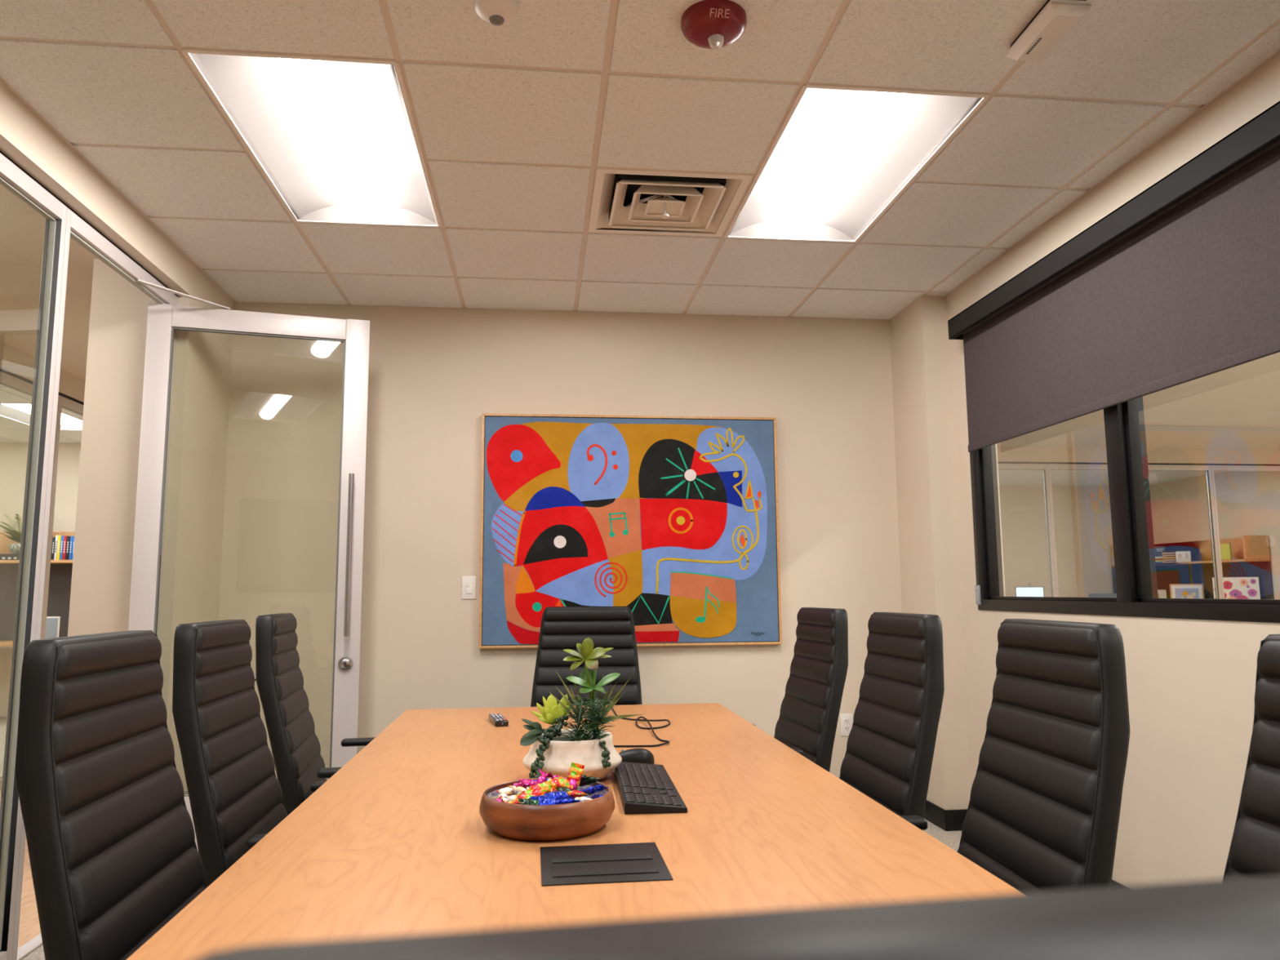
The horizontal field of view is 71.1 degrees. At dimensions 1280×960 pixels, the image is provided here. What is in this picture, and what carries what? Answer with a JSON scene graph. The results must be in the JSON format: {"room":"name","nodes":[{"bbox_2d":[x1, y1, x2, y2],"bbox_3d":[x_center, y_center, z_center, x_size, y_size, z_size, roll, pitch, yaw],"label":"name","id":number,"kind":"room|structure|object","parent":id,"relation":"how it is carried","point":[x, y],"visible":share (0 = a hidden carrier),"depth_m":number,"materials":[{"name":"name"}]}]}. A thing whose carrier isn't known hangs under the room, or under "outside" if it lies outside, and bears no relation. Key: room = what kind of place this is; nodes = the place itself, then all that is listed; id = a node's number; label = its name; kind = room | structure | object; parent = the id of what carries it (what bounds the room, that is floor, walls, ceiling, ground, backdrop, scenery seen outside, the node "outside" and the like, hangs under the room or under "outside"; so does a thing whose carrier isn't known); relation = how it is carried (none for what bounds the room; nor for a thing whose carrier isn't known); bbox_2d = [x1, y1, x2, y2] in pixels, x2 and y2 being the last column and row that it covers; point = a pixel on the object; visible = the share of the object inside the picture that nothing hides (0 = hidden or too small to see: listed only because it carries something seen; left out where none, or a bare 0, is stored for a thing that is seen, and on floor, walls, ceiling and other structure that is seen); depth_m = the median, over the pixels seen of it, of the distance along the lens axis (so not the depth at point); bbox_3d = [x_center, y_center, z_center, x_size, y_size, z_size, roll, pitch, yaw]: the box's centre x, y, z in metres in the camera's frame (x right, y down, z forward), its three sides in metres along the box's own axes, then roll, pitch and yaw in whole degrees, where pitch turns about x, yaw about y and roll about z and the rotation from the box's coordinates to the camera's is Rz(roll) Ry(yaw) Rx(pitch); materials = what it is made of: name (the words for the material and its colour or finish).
{"room":"conference room","nodes":[
{"label":"conference room","id":0,"kind":"room"},
{"bbox_2d":[0,441,80,716],"bbox_3d":[-6.392,0.912,9.005,4.099,2.860,0.100,0,-7,-6],"label":"wall","id":1,"kind":"structure","parent":0,"point":[13,455],"depth_m":9.08,"materials":[{"name":"paint"}]},
{"bbox_2d":[0,384,83,443],"bbox_3d":[-6.088,-0.860,5.837,4.020,0.142,6.690,0,-7,-6],"label":"ceiling","id":2,"kind":"structure","parent":0,"point":[11,431],"depth_m":8.34,"materials":[{"name":"tile"}]},
{"bbox_2d":[0,403,31,425],"bbox_3d":[-5.275,-0.597,7.737,0.544,0.071,0.981,0,-7,-6],"label":"light","id":3,"kind":"object","parent":2,"relation":"attached to","point":[20,412],"depth_m":7.77,"materials":[{"name":"white"}]},
{"bbox_2d":[60,411,82,430],"bbox_3d":[-5.183,-0.561,8.032,0.452,0.071,0.890,0,-7,-6],"label":"light","id":4,"kind":"object","parent":2,"relation":"attached to","point":[68,422],"depth_m":8.30,"materials":[{"name":"white"}]},
{"bbox_2d":[0,342,85,402],"bbox_3d":[-3.901,-0.932,4.723,0.120,0.285,14.050,0,-7,-6],"label":"wall","id":5,"kind":"structure","parent":0,"point":[14,361],"depth_m":5.80,"materials":[{"name":"beige paint"}]},
{"bbox_2d":[0,368,84,788],"bbox_3d":[-3.877,0.511,4.723,0.055,2.572,8.300,0,-7,-6],"label":"window","id":6,"kind":"structure","parent":5,"relation":"in","point":[9,380],"depth_m":6.07,"materials":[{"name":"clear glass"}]},
{"bbox_2d":[0,185,97,381],"bbox_3d":[-3.076,-0.974,4.820,1.540,0.069,14.050,0,-7,-6],"label":"wall","id":7,"kind":"structure","parent":0,"point":[22,228],"depth_m":4.52,"materials":[{"name":"paint"}]},
{"bbox_2d":[0,80,234,795],"bbox_3d":[-1.988,-0.068,1.196,0.435,2.830,6.883,0,-7,-6],"label":"wall","id":8,"kind":"structure","parent":0,"point":[100,593],"depth_m":4.07,"materials":[{"name":"beige paint"}]},
{"bbox_2d":[17,933,42,959],"bbox_3d":[-2.104,1.622,3.370,0.055,0.008,0.930,0,-7,-6],"label":"trim","id":9,"kind":"structure","parent":8,"relation":"attached to","point":[33,944],"depth_m":3.02,"materials":[{"name":"white wood"}]},
{"bbox_2d":[0,150,177,959],"bbox_3d":[-1.819,0.023,0.908,0.055,2.576,6.300,0,-7,-6],"label":"door frame","id":10,"kind":"structure","parent":8,"relation":"in","point":[62,223],"depth_m":3.04,"materials":[{"name":"silver metal"}]},
{"bbox_2d":[128,279,369,851],"bbox_3d":[-1.710,0.426,3.909,0.957,2.486,0.342,2,-7,-18],"label":"door","id":11,"kind":"structure","parent":10,"relation":"attached to","point":[162,320],"depth_m":4.10,"materials":[{"name":"white metal"}]},
{"bbox_2d":[0,716,961,959],"bbox_3d":[-3.156,1.782,4.469,9.538,0.025,14.050,0,-7,-6],"label":"floor","id":12,"kind":"structure","parent":0,"point":[29,926],"depth_m":3.66,"materials":[{"name":"beige carpet"}]},
{"bbox_2d":[0,640,13,719],"bbox_3d":[-6.282,1.917,8.502,1.520,0.740,0.590,0,-7,-6],"label":"office desk","id":13,"kind":"object","parent":12,"relation":"on","point":[2,643],"visible":0.09,"depth_m":8.30,"materials":[{"name":"brown wood"}]},
{"bbox_2d":[0,532,75,640],"bbox_3d":[-6.042,1.036,8.795,1.750,1.073,0.358,0,-7,-6],"label":"bookshelf","id":14,"kind":"object","parent":13,"relation":"on","point":[60,571],"visible":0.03,"depth_m":8.94,"materials":[{"name":"brown wood"}]},
{"bbox_2d":[0,555,19,559],"bbox_3d":[-6.177,0.768,8.762,0.350,0.038,0.241,0,-7,-6],"label":"book","id":15,"kind":"object","parent":14,"relation":"on","point":[2,557],"visible":0.5,"depth_m":8.65,"materials":[{"name":"black paper"}]},
{"bbox_2d":[0,553,19,555],"bbox_3d":[-6.178,0.738,8.767,0.350,0.022,0.240,0,-7,-6],"label":"book","id":16,"kind":"object","parent":15,"relation":"on","point":[1,554],"visible":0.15,"depth_m":8.66,"materials":[{"name":"grey paper"}]},
{"bbox_2d":[0,513,22,553],"bbox_3d":[-6.112,0.523,8.773,0.539,0.404,0.389,3,-8,-28],"label":"potted fern","id":17,"kind":"object","parent":16,"relation":"on","point":[14,548],"visible":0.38,"depth_m":8.71,"materials":[{"name":"plant"}]},
{"bbox_2d":[8,543,20,553],"bbox_3d":[-6.074,0.678,8.786,0.190,0.100,0.190,0,-7,-6],"label":"pot","id":18,"kind":"object","parent":17,"relation":"on","point":[14,548],"depth_m":8.71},
{"bbox_2d":[0,560,72,564],"bbox_3d":[-6.043,0.808,8.823,1.750,0.027,0.358,0,-7,-6],"label":"shelf","id":19,"kind":"object","parent":14,"relation":"attached to","point":[2,562],"depth_m":8.69,"materials":[{"name":"brown wood"}]},
{"bbox_2d":[56,535,61,559],"bbox_3d":[-5.675,0.670,8.816,0.024,0.238,0.171,0,-7,-6],"label":"book","id":20,"kind":"object","parent":14,"relation":"on","point":[59,536],"visible":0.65,"depth_m":8.73,"materials":[{"name":"yellow paper"}]},
{"bbox_2d":[62,535,68,559],"bbox_3d":[-5.622,0.671,8.821,0.024,0.236,0.171,0,-7,-6],"label":"book","id":21,"kind":"object","parent":14,"relation":"on","point":[64,536],"visible":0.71,"depth_m":8.74,"materials":[{"name":"red paper"}]},
{"bbox_2d":[65,536,70,559],"bbox_3d":[-5.593,0.674,8.824,0.028,0.232,0.171,0,-7,-6],"label":"book","id":22,"kind":"object","parent":14,"relation":"on","point":[68,544],"visible":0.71,"depth_m":8.74,"materials":[{"name":"black paper"}]},
{"bbox_2d":[44,616,60,639],"bbox_3d":[-5.626,1.420,8.520,0.180,0.240,0.021,3,-8,-23],"label":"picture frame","id":23,"kind":"object","parent":13,"relation":"on","point":[52,625],"visible":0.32,"depth_m":8.53,"materials":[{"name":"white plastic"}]},
{"bbox_2d":[15,630,206,959],"bbox_3d":[-0.672,0.842,1.640,0.738,1.111,0.652,0,-7,-7],"label":"chair","id":24,"kind":"object","parent":12,"relation":"on","point":[114,856],"visible":0.7,"depth_m":1.53,"materials":[{"name":"black leather"}]},
{"bbox_2d":[172,619,326,887],"bbox_3d":[-0.801,0.932,2.364,0.738,1.111,0.652,0,-7,-7],"label":"chair","id":25,"kind":"object","parent":12,"relation":"on","point":[235,794],"visible":0.5,"depth_m":2.23,"materials":[{"name":"black leather"}]},
{"bbox_2d":[195,622,287,869],"bbox_3d":[-1.042,0.722,2.361,0.147,0.674,0.504,0,-7,-7],"label":"cushion","id":26,"kind":"object","parent":25,"relation":"on","point":[239,794],"depth_m":2.28,"materials":[{"name":"black leather"}]},
{"bbox_2d":[254,613,375,815],"bbox_3d":[-0.951,1.031,3.156,0.738,1.111,0.652,1,-7,-11],"label":"chair","id":27,"kind":"object","parent":12,"relation":"on","point":[299,762],"visible":0.51,"depth_m":2.95,"materials":[{"name":"black leather"}]},
{"bbox_2d":[272,615,326,803],"bbox_3d":[-1.188,0.818,3.134,0.147,0.674,0.504,1,-7,-11],"label":"cushion","id":28,"kind":"object","parent":27,"relation":"on","point":[298,759],"depth_m":3.01,"materials":[{"name":"black leather"}]},
{"bbox_2d":[126,702,1022,959],"bbox_3d":[-0.121,1.065,1.960,1.214,0.740,3.034,0,-7,-6],"label":"conference table","id":29,"kind":"object","parent":12,"relation":"on","point":[397,841],"visible":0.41,"depth_m":1.56,"materials":[{"name":"brown wood"}]},
{"bbox_2d":[488,713,508,726],"bbox_3d":[-0.486,0.822,3.072,0.045,0.020,0.190,2,-7,-16],"label":"remote control","id":30,"kind":"object","parent":29,"relation":"on","point":[497,719],"visible":1,"depth_m":3.02,"materials":[{"name":"black"}]},
{"bbox_2d":[479,777,614,840],"bbox_3d":[-0.177,0.629,1.714,0.257,0.068,0.257,0,-7,-6],"label":"wooden bowl","id":31,"kind":"object","parent":29,"relation":"on","point":[569,820],"visible":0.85,"depth_m":1.61,"materials":[{"name":"brown wood"}]},
{"bbox_2d":[496,786,517,795],"bbox_3d":[-0.252,0.606,1.744,0.027,0.017,0.052,-6,-9,37],"label":"candy","id":32,"kind":"object","parent":31,"relation":"in","point":[508,791],"visible":0.71,"depth_m":1.73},
{"bbox_2d":[507,785,526,793],"bbox_3d":[-0.227,0.598,1.722,0.047,0.022,0.030,-4,-8,24],"label":"candy","id":33,"kind":"object","parent":31,"relation":"in","point":[517,789],"visible":0.49,"depth_m":1.72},
{"bbox_2d":[518,778,537,786],"bbox_3d":[-0.212,0.598,1.760,0.051,0.024,0.027,4,-9,-35],"label":"candy","id":34,"kind":"object","parent":31,"relation":"in","point":[527,783],"visible":0.56,"depth_m":1.75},
{"bbox_2d":[518,798,538,804],"bbox_3d":[-0.195,0.592,1.629,0.053,0.026,0.025,2,-8,-21],"label":"candy","id":35,"kind":"object","parent":31,"relation":"in","point":[526,802],"visible":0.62,"depth_m":1.63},
{"bbox_2d":[537,768,548,783],"bbox_3d":[-0.195,0.594,1.768,0.026,0.042,0.049,-2,-7,15],"label":"candy","id":36,"kind":"object","parent":31,"relation":"in","point":[541,779],"visible":0.56,"depth_m":1.77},
{"bbox_2d":[533,797,559,804],"bbox_3d":[-0.168,0.592,1.633,0.052,0.022,0.025,0,-7,-7],"label":"candy","id":37,"kind":"object","parent":31,"relation":"in","point":[546,801],"visible":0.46,"depth_m":1.63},
{"bbox_2d":[544,791,573,799],"bbox_3d":[-0.150,0.591,1.676,0.052,0.018,0.027,4,-9,-35],"label":"candy","id":38,"kind":"object","parent":31,"relation":"in","point":[557,795],"visible":0.84,"depth_m":1.67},
{"bbox_2d":[555,798,580,804],"bbox_3d":[-0.135,0.593,1.644,0.052,0.021,0.026,-2,-7,9],"label":"candy","id":39,"kind":"object","parent":31,"relation":"in","point":[561,801],"visible":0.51,"depth_m":1.63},
{"bbox_2d":[567,773,582,791],"bbox_3d":[-0.130,0.589,1.729,0.030,0.042,0.036,-2,-7,9],"label":"candy","id":40,"kind":"object","parent":31,"relation":"in","point":[573,782],"visible":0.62,"depth_m":1.73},
{"bbox_2d":[566,762,584,790],"bbox_3d":[-0.128,0.578,1.746,0.026,0.050,0.034,-4,-8,29],"label":"candy","id":41,"kind":"object","parent":40,"relation":"on","point":[575,772],"visible":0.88,"depth_m":1.74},
{"bbox_2d":[567,790,588,798],"bbox_3d":[-0.124,0.595,1.694,0.052,0.019,0.027,-7,-9,41],"label":"candy","id":42,"kind":"object","parent":31,"relation":"in","point":[574,793],"visible":0.69,"depth_m":1.68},
{"bbox_2d":[578,776,601,786],"bbox_3d":[-0.104,0.596,1.772,0.063,0.024,0.017,-6,-9,36],"label":"candy","id":43,"kind":"object","parent":31,"relation":"in","point":[593,780],"visible":0.83,"depth_m":1.76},
{"label":"candy","id":44,"kind":"object","parent":31,"relation":"in","visible":0},
{"bbox_2d":[512,791,535,800],"bbox_3d":[-0.209,0.594,1.664,0.053,0.021,0.026,-4,-8,24],"label":"candy","id":45,"kind":"object","parent":44,"relation":"on","point":[520,795],"visible":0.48,"depth_m":1.67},
{"label":"candy","id":46,"kind":"object","parent":31,"relation":"in","visible":0},
{"bbox_2d":[578,786,599,796],"bbox_3d":[-0.102,0.591,1.699,0.061,0.025,0.018,-7,-9,41],"label":"candy","id":47,"kind":"object","parent":46,"relation":"on","point":[590,790],"visible":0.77,"depth_m":1.69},
{"label":"candy","id":48,"kind":"object","parent":31,"relation":"in","visible":0},
{"bbox_2d":[520,788,546,795],"bbox_3d":[-0.204,0.594,1.693,0.053,0.018,0.026,-3,-7,19],"label":"candy","id":49,"kind":"object","parent":48,"relation":"on","point":[535,792],"visible":0.62,"depth_m":1.69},
{"bbox_2d":[526,781,556,793],"bbox_3d":[-0.188,0.590,1.709,0.054,0.023,0.026,2,-8,-20],"label":"candy","id":50,"kind":"object","parent":49,"relation":"on","point":[544,785],"visible":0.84,"depth_m":1.71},
{"label":"candy","id":51,"kind":"object","parent":31,"relation":"in","visible":0},
{"bbox_2d":[555,786,572,793],"bbox_3d":[-0.146,0.593,1.710,0.027,0.017,0.052,3,-8,-25],"label":"candy","id":52,"kind":"object","parent":51,"relation":"on","point":[566,789],"visible":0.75,"depth_m":1.70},
{"bbox_2d":[546,777,573,788],"bbox_3d":[-0.154,0.585,1.726,0.053,0.018,0.026,-1,-7,5],"label":"candy","id":53,"kind":"object","parent":52,"relation":"on","point":[555,783],"visible":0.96,"depth_m":1.72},
{"bbox_2d":[520,637,643,781],"bbox_3d":[-0.171,0.548,2.146,0.259,0.333,0.284,-7,-9,42],"label":"succulents","id":54,"kind":"object","parent":29,"relation":"on","point":[553,749],"visible":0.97,"depth_m":2.12,"materials":[{"name":"green plant"}]},
{"bbox_2d":[527,707,670,752],"bbox_3d":[-0.053,0.791,2.844,0.369,0.019,1.130,-2,-7,12],"label":"cable","id":55,"kind":"object","parent":29,"relation":"on","point":[615,713],"visible":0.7,"depth_m":2.90,"materials":[{"name":"black plastic"}]},
{"bbox_2d":[540,842,673,886],"bbox_3d":[-0.062,0.631,1.480,0.203,0.004,0.207,0,-7,-7],"label":"module","id":56,"kind":"object","parent":29,"relation":"on","point":[641,861],"visible":1,"depth_m":1.46,"materials":[{"name":"black plastic"}]},
{"bbox_2d":[618,748,654,764],"bbox_3d":[-0.018,0.719,2.337,0.112,0.037,0.062,-2,-7,12],"label":"computer mouse","id":57,"kind":"object","parent":29,"relation":"on","point":[633,755],"visible":0.8,"depth_m":2.31,"materials":[{"name":"black plastic"}]},
{"bbox_2d":[613,761,687,814],"bbox_3d":[0.014,0.688,2.030,0.128,0.024,0.455,0,-7,-5],"label":"keyboard","id":58,"kind":"object","parent":29,"relation":"on","point":[642,788],"visible":0.94,"depth_m":1.94,"materials":[{"name":"black plastic"}]},
{"bbox_2d":[530,606,642,706],"bbox_3d":[-0.245,1.113,3.867,0.652,1.111,0.738,0,-7,0],"label":"chair","id":59,"kind":"object","parent":12,"relation":"on","point":[562,628],"visible":0.32,"depth_m":4.19,"materials":[{"name":"black leather"}]},
{"bbox_2d":[195,875,1279,959],"bbox_3d":[0.050,0.691,0.459,0.652,1.111,0.738,1,-7,-9],"label":"chair","id":60,"kind":"object","parent":12,"relation":"on","point":[1232,918],"visible":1,"depth_m":0.20,"materials":[{"name":"black leather"}]},
{"bbox_2d":[752,607,848,772],"bbox_3d":[0.393,1.053,3.418,0.738,1.111,0.652,1,-7,-9],"label":"chair","id":61,"kind":"object","parent":12,"relation":"on","point":[806,723],"visible":0.46,"depth_m":3.37,"materials":[{"name":"black leather"}]},
{"bbox_2d":[774,609,835,763],"bbox_3d":[0.629,0.847,3.481,0.147,0.674,0.504,1,-7,-9],"label":"cushion","id":62,"kind":"object","parent":61,"relation":"on","point":[806,722],"depth_m":3.42,"materials":[{"name":"black leather"}]},
{"bbox_2d":[839,612,944,818],"bbox_3d":[0.466,0.951,2.590,0.738,1.111,0.652,0,-7,-7],"label":"chair","id":63,"kind":"object","parent":12,"relation":"on","point":[888,758],"visible":0.51,"depth_m":2.55,"materials":[{"name":"black leather"}]},
{"bbox_2d":[898,618,1129,893],"bbox_3d":[0.587,0.863,1.883,0.738,1.111,0.652,0,-7,-5],"label":"chair","id":64,"kind":"object","parent":12,"relation":"on","point":[1043,812],"visible":0.63,"depth_m":1.85,"materials":[{"name":"black leather"}]},
{"bbox_2d":[957,622,1102,893],"bbox_3d":[0.825,0.654,1.928,0.147,0.674,0.504,0,-7,-5],"label":"cushion","id":65,"kind":"object","parent":64,"relation":"on","point":[1033,820],"depth_m":1.88,"materials":[{"name":"black leather"}]},
{"bbox_2d":[1222,634,1279,879],"bbox_3d":[0.678,0.766,1.107,0.738,1.111,0.652,0,-7,-4],"label":"chair","id":66,"kind":"object","parent":12,"relation":"on","point":[1254,851],"visible":0.62,"depth_m":1.35,"materials":[{"name":"black leather"}]},
{"bbox_2d":[218,302,902,780],"bbox_3d":[-0.259,0.374,4.886,3.984,2.830,0.120,0,-7,-6],"label":"wall","id":67,"kind":"structure","parent":0,"point":[433,372],"depth_m":4.82,"materials":[{"name":"beige paint"}]},
{"bbox_2d":[462,576,475,599],"bbox_3d":[-0.902,0.567,4.723,0.074,0.120,0.011,0,-7,-6],"label":"light switch","id":68,"kind":"object","parent":67,"relation":"attached to","point":[468,583],"visible":1,"depth_m":4.72,"materials":[{"name":"white plastic"}]},
{"bbox_2d":[479,413,782,648],"bbox_3d":[-0.042,0.266,4.840,1.614,1.243,0.040,0,-7,-6],"label":"painting","id":69,"kind":"object","parent":67,"relation":"attached to","point":[673,521],"visible":0.98,"depth_m":4.83,"materials":[{"name":"multicoloured paint"}]},
{"bbox_2d":[840,713,853,735],"bbox_3d":[1.121,1.327,4.857,0.072,0.116,0.009,0,-7,-6],"label":"wall outlet","id":70,"kind":"object","parent":67,"relation":"attached to","point":[846,719],"visible":0.94,"depth_m":4.86,"materials":[{"name":"white plastic"}]},
{"bbox_2d":[522,728,622,781],"bbox_3d":[-0.163,0.665,2.155,0.239,0.102,0.239,0,-7,-6],"label":"pot","id":71,"kind":"object","parent":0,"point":[554,753],"depth_m":2.07,"materials":[{"name":"ceramic"}]},
{"bbox_2d":[0,0,1279,319],"bbox_3d":[0.088,-1.428,1.598,3.804,0.142,6.923,0,-7,-6],"label":"ceiling","id":72,"kind":"structure","parent":0,"point":[516,120],"depth_m":2.96,"materials":[{"name":"tile"}]},
{"bbox_2d":[181,47,442,227],"bbox_3d":[-1.079,-1.188,3.196,0.608,0.071,1.217,0,-7,-6],"label":"light","id":73,"kind":"object","parent":72,"relation":"attached to","point":[335,139],"visible":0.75,"depth_m":3.09,"materials":[{"name":"white"}]},
{"bbox_2d":[473,0,519,26],"bbox_3d":[-0.377,-1.234,2.357,0.120,0.054,0.120,0,-7,-6],"label":"sensor","id":74,"kind":"object","parent":72,"relation":"attached to","point":[495,12],"visible":1,"depth_m":2.34,"materials":[{"name":"white plastic"}]},
{"bbox_2d":[587,167,752,236],"bbox_3d":[0.099,-1.145,3.632,0.588,0.175,0.588,0,-7,-6],"label":"ceiling vent","id":75,"kind":"object","parent":72,"relation":"in","point":[624,201],"visible":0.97,"depth_m":3.65,"materials":[{"name":"white"}]},
{"bbox_2d":[680,0,746,48],"bbox_3d":[0.201,-1.219,2.440,0.179,0.073,0.179,0,-7,-6],"label":"fire alarm strobe","id":76,"kind":"object","parent":72,"relation":"attached to","point":[706,24],"visible":1,"depth_m":2.40,"materials":[{"name":"red"}]},
{"bbox_2d":[724,83,990,243],"bbox_3d":[0.739,-1.176,3.398,0.608,0.071,1.217,0,-7,-6],"label":"light","id":77,"kind":"object","parent":72,"relation":"attached to","point":[840,157],"visible":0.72,"depth_m":3.31,"materials":[{"name":"white"}]},
{"bbox_2d":[1006,0,1091,61],"bbox_3d":[1.115,-1.232,2.455,0.112,0.055,0.236,0,-7,-5],"label":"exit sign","id":78,"kind":"object","parent":72,"relation":"attached to","point":[1055,18],"visible":1,"depth_m":2.42,"materials":[{"name":"white plastic"}]},
{"bbox_2d":[889,293,970,809],"bbox_3d":[1.545,0.352,4.811,0.139,2.830,0.435,0,-7,-6],"label":"wall","id":79,"kind":"structure","parent":0,"point":[927,520],"depth_m":4.68,"materials":[{"name":"beige paint"}]},
{"bbox_2d":[999,486,1113,597],"bbox_3d":[4.752,1.370,13.543,6.260,2.900,0.100,0,-7,-6],"label":"wall","id":80,"kind":"structure","parent":0,"point":[1082,522],"depth_m":13.73,"materials":[{"name":"paint"}]},
{"bbox_2d":[998,469,1224,487],"bbox_3d":[4.943,-0.190,11.923,6.100,0.142,3.560,0,-7,-6],"label":"ceiling","id":81,"kind":"structure","parent":0,"point":[1007,477],"depth_m":12.71,"materials":[{"name":"tile"}]},
{"bbox_2d":[946,53,1279,885],"bbox_3d":[2.038,-0.042,1.645,0.140,2.830,6.883,0,-7,-6],"label":"wall","id":82,"kind":"structure","parent":0,"point":[1191,682],"depth_m":3.09,"materials":[{"name":"beige paint"}]},
{"bbox_2d":[924,800,1123,886],"bbox_3d":[1.907,1.312,1.462,0.145,0.100,6.883,0,-7,-6],"label":"baseboard","id":83,"kind":"structure","parent":82,"relation":"attached to","point":[946,820],"depth_m":4.43,"materials":[{"name":"black plastic"}]},
{"bbox_2d":[969,396,1279,622],"bbox_3d":[1.903,-0.273,2.664,0.106,1.380,3.668,0,-7,-6],"label":"window","id":84,"kind":"structure","parent":82,"relation":"in","point":[1135,563],"depth_m":3.31,"materials":[{"name":"black"}]},
{"bbox_2d":[947,101,1279,604],"bbox_3d":[1.803,-0.320,2.605,0.118,1.409,3.762,0,-7,-6],"label":"roller blind","id":85,"kind":"object","parent":84,"relation":"attached to","point":[1179,283],"visible":1,"depth_m":3.12,"materials":[{"name":"black"}]},
{"bbox_2d":[996,351,1279,449],"bbox_3d":[6.681,-1.086,4.574,9.722,0.068,11.380,0,-7,-6],"label":"ceiling","id":86,"kind":"structure","parent":0,"point":[1237,407],"depth_m":8.36,"materials":[{"name":"paint"}]},
{"bbox_2d":[996,446,1279,464],"bbox_3d":[6.002,-0.345,10.226,9.812,0.325,0.100,0,-7,-6],"label":"wall open area header","id":87,"kind":"structure","parent":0,"point":[1005,454],"depth_m":10.15,"materials":[{"name":"beige paint"}]},
{"bbox_2d":[997,462,1279,599],"bbox_3d":[6.269,1.092,10.055,8.300,2.576,0.055,0,-7,-6],"label":"window","id":88,"kind":"structure","parent":87,"relation":"in","point":[1209,468],"depth_m":10.06,"materials":[{"name":"white metal"}]},
{"bbox_2d":[1149,471,1279,599],"bbox_3d":[8.012,1.169,12.109,0.100,2.900,3.500,0,-7,-6],"label":"wall","id":89,"kind":"structure","parent":0,"point":[1248,503],"depth_m":12.19,"materials":[{"name":"paint"}]},
{"bbox_3d":[4.963,2.597,11.579,6.060,0.020,3.520,0,-7,-6],"label":"floor","id":90,"kind":"structure","parent":0,"visible":0},
{"bbox_2d":[1088,593,1116,597],"bbox_3d":[6.523,2.117,12.417,0.533,1.085,0.543,-3,-8,22],"label":"desk chair","id":91,"kind":"object","parent":90,"relation":"on","point":[1091,595],"visible":0.09,"depth_m":12.28,"materials":[{"name":"grey"}]},
{"bbox_3d":[6.216,2.282,12.205,3.365,0.740,2.460,0,-7,-6],"label":"office desk","id":92,"kind":"object","parent":90,"relation":"on","visible":0},
{"bbox_2d":[1014,586,1044,596],"bbox_3d":[5.639,1.774,12.952,0.380,0.460,0.160,-3,-7,19],"label":"computer monitor","id":93,"kind":"object","parent":92,"relation":"on","point":[1020,591],"visible":0.38,"depth_m":12.94,"materials":[{"name":"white plastic"}]},
{"bbox_2d":[1157,590,1166,598],"bbox_3d":[7.486,1.784,12.911,0.190,0.400,0.066,-5,-8,31],"label":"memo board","id":94,"kind":"object","parent":92,"relation":"on","point":[1162,593],"visible":0.25,"depth_m":12.90,"materials":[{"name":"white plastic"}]},
{"bbox_2d":[1169,583,1204,598],"bbox_3d":[7.585,1.682,12.412,0.400,0.480,0.073,-5,-8,31],"label":"picture frame","id":95,"kind":"object","parent":92,"relation":"on","point":[1176,590],"visible":0.43,"depth_m":12.43,"materials":[{"name":"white wood"}]},
{"bbox_2d":[1110,535,1274,599],"bbox_3d":[7.635,1.392,12.536,0.548,1.083,2.420,0,-7,-6],"label":"hutch","id":96,"kind":"object","parent":92,"relation":"on","point":[1251,554],"visible":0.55,"depth_m":12.39,"materials":[{"name":"brown wood"}]},
{"bbox_2d":[1161,552,1176,563],"bbox_3d":[7.650,1.121,12.926,0.200,0.150,0.100,-5,-8,31],"label":"book","id":97,"kind":"object","parent":96,"relation":"on","point":[1169,555],"visible":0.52,"depth_m":12.89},
{"bbox_2d":[1175,551,1191,562],"bbox_3d":[7.696,1.089,12.691,0.180,0.155,0.102,-5,-8,31],"label":"cube","id":98,"kind":"object","parent":96,"relation":"on","point":[1181,556],"visible":0.98,"depth_m":12.65,"materials":[{"name":"white plastic"}]},
{"bbox_2d":[1111,559,1271,566],"bbox_3d":[7.633,1.166,12.573,0.548,0.025,2.400,0,-7,-6],"label":"shelf","id":99,"kind":"object","parent":96,"relation":"attached to","point":[1194,562],"depth_m":12.12,"materials":[{"name":"brown wood"}]},
{"bbox_2d":[1219,542,1231,559],"bbox_3d":[7.710,0.935,11.807,0.135,0.233,0.108,-5,-8,31],"label":"greeting card","id":100,"kind":"object","parent":96,"relation":"on","point":[1225,553],"visible":0.82,"depth_m":11.80,"materials":[{"name":"yellow"}]},
{"bbox_3d":[7.604,1.213,13.153,0.241,0.023,0.170,-5,-8,31],"label":"book","id":101,"kind":"object","parent":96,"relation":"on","visible":0},
{"bbox_3d":[7.604,1.190,13.155,0.236,0.021,0.170,-5,-8,31],"label":"book","id":102,"kind":"object","parent":101,"relation":"on","visible":0},
{"bbox_3d":[7.604,1.166,13.158,0.241,0.025,0.170,-5,-8,31],"label":"book","id":103,"kind":"object","parent":102,"relation":"on","visible":0},
{"bbox_3d":[7.604,1.140,13.162,0.231,0.025,0.171,-5,-8,31],"label":"book","id":104,"kind":"object","parent":103,"relation":"on","visible":0},
{"bbox_2d":[1154,546,1165,556],"bbox_3d":[7.585,1.049,13.150,0.220,0.150,0.101,-5,-8,31],"label":"box","id":105,"kind":"object","parent":104,"relation":"on","point":[1158,550],"visible":0.51,"depth_m":13.09,"materials":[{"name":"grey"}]},
{"bbox_2d":[1212,577,1260,599],"bbox_3d":[7.704,1.538,11.580,0.518,0.559,0.081,-5,-8,31],"label":"flower canvas","id":106,"kind":"object","parent":92,"relation":"on","point":[1234,588],"visible":0.41,"depth_m":11.56,"materials":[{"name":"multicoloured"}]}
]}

